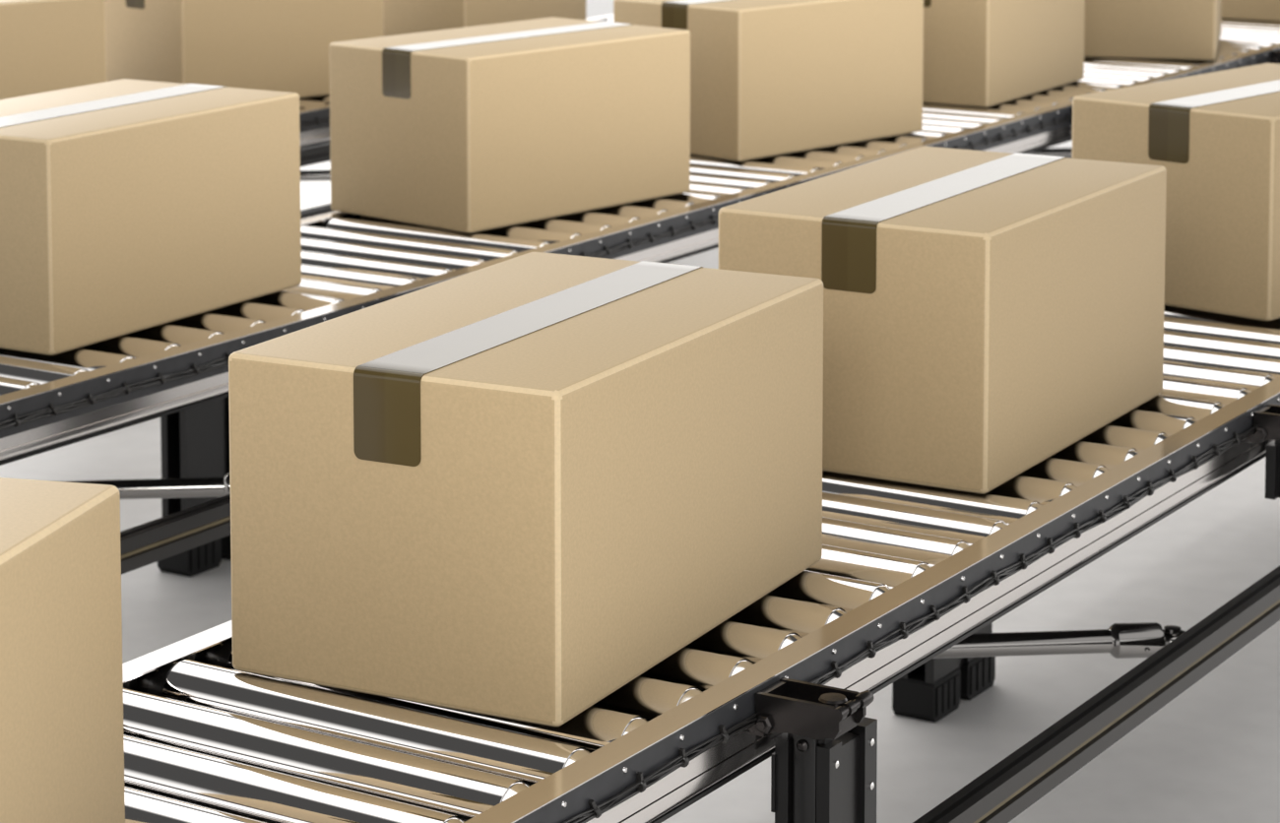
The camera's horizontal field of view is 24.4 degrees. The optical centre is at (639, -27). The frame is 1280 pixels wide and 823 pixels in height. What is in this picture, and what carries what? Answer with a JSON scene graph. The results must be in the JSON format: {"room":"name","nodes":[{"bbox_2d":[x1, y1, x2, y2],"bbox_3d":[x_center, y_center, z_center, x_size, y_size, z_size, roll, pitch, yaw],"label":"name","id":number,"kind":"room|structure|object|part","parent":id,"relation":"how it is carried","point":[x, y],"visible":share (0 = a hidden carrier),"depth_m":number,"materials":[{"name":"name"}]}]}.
{"room":"factory floor","nodes":[
{"label":"factory floor","id":0,"kind":"room"},
{"bbox_2d":[0,0,1279,822],"bbox_3d":[10.634,0.146,17.022,80.000,0.001,80.000,3,6,32],"label":"floor","id":1,"kind":"structure","parent":0,"point":[1211,754],"depth_m":5.15,"materials":[{"name":"concrete"}]},
{"bbox_2d":[299,14,613,219],"bbox_3d":[-1.097,0.661,7.806,0.790,0.647,5.600,3,6,32],"label":"conveyor","id":2,"kind":"object","parent":1,"relation":"on","point":[314,111],"visible":0.02,"depth_m":7.70,"materials":[{"name":"silver metal"}]},
{"bbox_2d":[0,0,106,99],"bbox_3d":[-1.657,0.231,7.005,0.675,0.351,0.407,-5,7,-43],"label":"cardboard box","id":3,"kind":"object","parent":2,"relation":"on","point":[46,45],"visible":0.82,"depth_m":6.97,"materials":[{"name":"beige cardboard"}]},
{"bbox_2d":[105,0,383,98],"bbox_3d":[-1.074,0.145,7.948,0.407,0.351,0.675,5,7,45],"label":"cardboard box","id":4,"kind":"object","parent":2,"relation":"on","point":[277,45],"visible":0.73,"depth_m":7.74,"materials":[{"name":"beige cardboard"}]},
{"bbox_3d":[-0.858,0.380,7.630,0.005,0.050,5.600,3,6,32],"label":"rail plate","id":5,"kind":"part","parent":2,"relation":"part of","materials":[{"name":"black metal"}]},
{"bbox_3d":[-0.871,0.397,7.639,0.042,0.089,5.600,3,6,32],"label":"rail","id":6,"kind":"part","parent":2,"relation":"part of","materials":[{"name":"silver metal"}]},
{"bbox_2d":[383,0,586,36],"bbox_3d":[-0.509,0.052,8.976,0.407,0.351,0.675,3,6,31],"label":"cardboard box","id":7,"kind":"object","parent":2,"relation":"on","point":[400,17],"visible":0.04,"depth_m":8.70,"materials":[{"name":"beige cardboard"}]},
{"bbox_3d":[-1.367,0.368,7.950,0.044,0.089,5.600,3,6,32],"label":"rail","id":8,"kind":"part","parent":2,"relation":"part of","materials":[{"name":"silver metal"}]},
{"bbox_2d":[0,18,1279,576],"bbox_3d":[0.459,0.712,7.245,0.790,0.647,8.400,3,6,32],"label":"conveyor","id":9,"kind":"object","parent":1,"relation":"on","point":[176,372],"visible":0.33,"depth_m":5.74,"materials":[{"name":"silver metal"}]},
{"bbox_2d":[0,78,301,355],"bbox_3d":[-0.949,0.403,5.121,0.407,0.351,0.675,3,6,30],"label":"cardboard box","id":10,"kind":"object","parent":9,"relation":"on","point":[127,206],"visible":1,"depth_m":4.96,"materials":[{"name":"beige cardboard"}]},
{"bbox_3d":[-0.845,0.857,5.837,0.065,0.514,0.224,3,6,32],"label":"leg","id":11,"kind":"part","parent":9,"relation":"part of","materials":[{"name":"black metal"}]},
{"bbox_3d":[0.188,0.419,7.389,0.044,0.089,8.400,3,6,32],"label":"rail","id":12,"kind":"part","parent":9,"relation":"part of","materials":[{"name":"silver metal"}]},
{"bbox_2d":[329,16,690,233],"bbox_3d":[-0.265,0.303,6.211,0.407,0.351,0.675,5,7,41],"label":"cardboard box","id":13,"kind":"object","parent":9,"relation":"on","point":[477,128],"visible":1,"depth_m":6.01,"materials":[{"name":"beige cardboard"}]},
{"bbox_2d":[613,0,923,161],"bbox_3d":[0.314,0.220,7.126,0.407,0.351,0.675,5,7,44],"label":"cardboard box","id":14,"kind":"object","parent":9,"relation":"on","point":[769,78],"visible":0.76,"depth_m":6.91,"materials":[{"name":"beige cardboard"}]},
{"bbox_2d":[922,0,1085,107],"bbox_3d":[0.893,0.137,8.043,0.407,0.351,0.675,3,6,30],"label":"cardboard box","id":15,"kind":"object","parent":9,"relation":"on","point":[979,53],"visible":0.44,"depth_m":7.74,"materials":[{"name":"beige cardboard"}]},
{"bbox_2d":[1084,0,1221,60],"bbox_3d":[1.560,0.046,9.038,0.407,0.351,0.675,1,5,13],"label":"cardboard box","id":16,"kind":"object","parent":9,"relation":"on","point":[1180,30],"visible":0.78,"depth_m":8.72,"materials":[{"name":"beige cardboard"}]},
{"bbox_2d":[1221,0,1279,21],"bbox_3d":[2.189,-0.047,10.061,0.407,0.351,0.675,3,6,32],"label":"cardboard box","id":17,"kind":"object","parent":9,"relation":"on","point":[1250,10],"visible":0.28,"depth_m":9.78,"materials":[{"name":"beige cardboard"}]},
{"bbox_2d":[122,305,1279,822],"bbox_3d":[0.154,1.028,3.772,0.790,0.647,5.530,3,6,32],"label":"conveyor","id":18,"kind":"object","parent":1,"relation":"on","point":[908,587],"visible":0.55,"depth_m":3.35,"materials":[{"name":"silver metal"}]},
{"bbox_2d":[0,477,125,822],"bbox_3d":[-0.739,0.652,2.377,0.407,0.351,0.675,1,5,14],"label":"cardboard box","id":19,"kind":"object","parent":18,"relation":"on","point":[62,739],"visible":1,"depth_m":2.53,"materials":[{"name":"beige cardboard"}]},
{"bbox_3d":[-0.116,0.732,3.916,0.044,0.082,5.530,3,6,32],"label":"rail","id":20,"kind":"part","parent":18,"relation":"part of","materials":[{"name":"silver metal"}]},
{"bbox_2d":[228,252,823,727],"bbox_3d":[-0.110,0.560,3.392,0.407,0.351,0.675,3,6,27],"label":"cardboard box","id":21,"kind":"object","parent":18,"relation":"on","point":[519,487],"visible":1,"depth_m":3.14,"materials":[{"name":"beige cardboard"}]},
{"bbox_3d":[0.200,1.071,3.223,0.069,0.564,0.112,3,6,32],"label":"leg","id":22,"kind":"part","parent":18,"relation":"part of","materials":[{"name":"black metal"}]},
{"bbox_3d":[0.380,0.761,3.606,0.042,0.082,5.530,3,6,32],"label":"rail","id":23,"kind":"part","parent":18,"relation":"part of","materials":[{"name":"black metal"}]},
{"bbox_3d":[0.394,0.740,3.595,0.005,0.036,5.530,3,6,32],"label":"rail plate","id":24,"kind":"part","parent":18,"relation":"part of","materials":[{"name":"black metal"}]},
{"bbox_2d":[718,146,1166,494],"bbox_3d":[0.450,0.479,4.286,0.407,0.351,0.675,3,6,30],"label":"cardboard box","id":25,"kind":"object","parent":18,"relation":"on","point":[986,314],"visible":0.94,"depth_m":4.02,"materials":[{"name":"beige cardboard"}]},
{"bbox_3d":[0.520,0.929,5.013,0.065,0.520,0.224,3,6,32],"label":"leg","id":26,"kind":"part","parent":18,"relation":"part of","materials":[{"name":"black metal"}]},
{"bbox_2d":[1072,63,1279,320],"bbox_3d":[1.139,0.380,5.376,0.407,0.351,0.675,5,7,42],"label":"cardboard box","id":27,"kind":"object","parent":18,"relation":"on","point":[1215,135],"visible":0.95,"depth_m":5.09,"materials":[{"name":"beige cardboard"}]}
]}

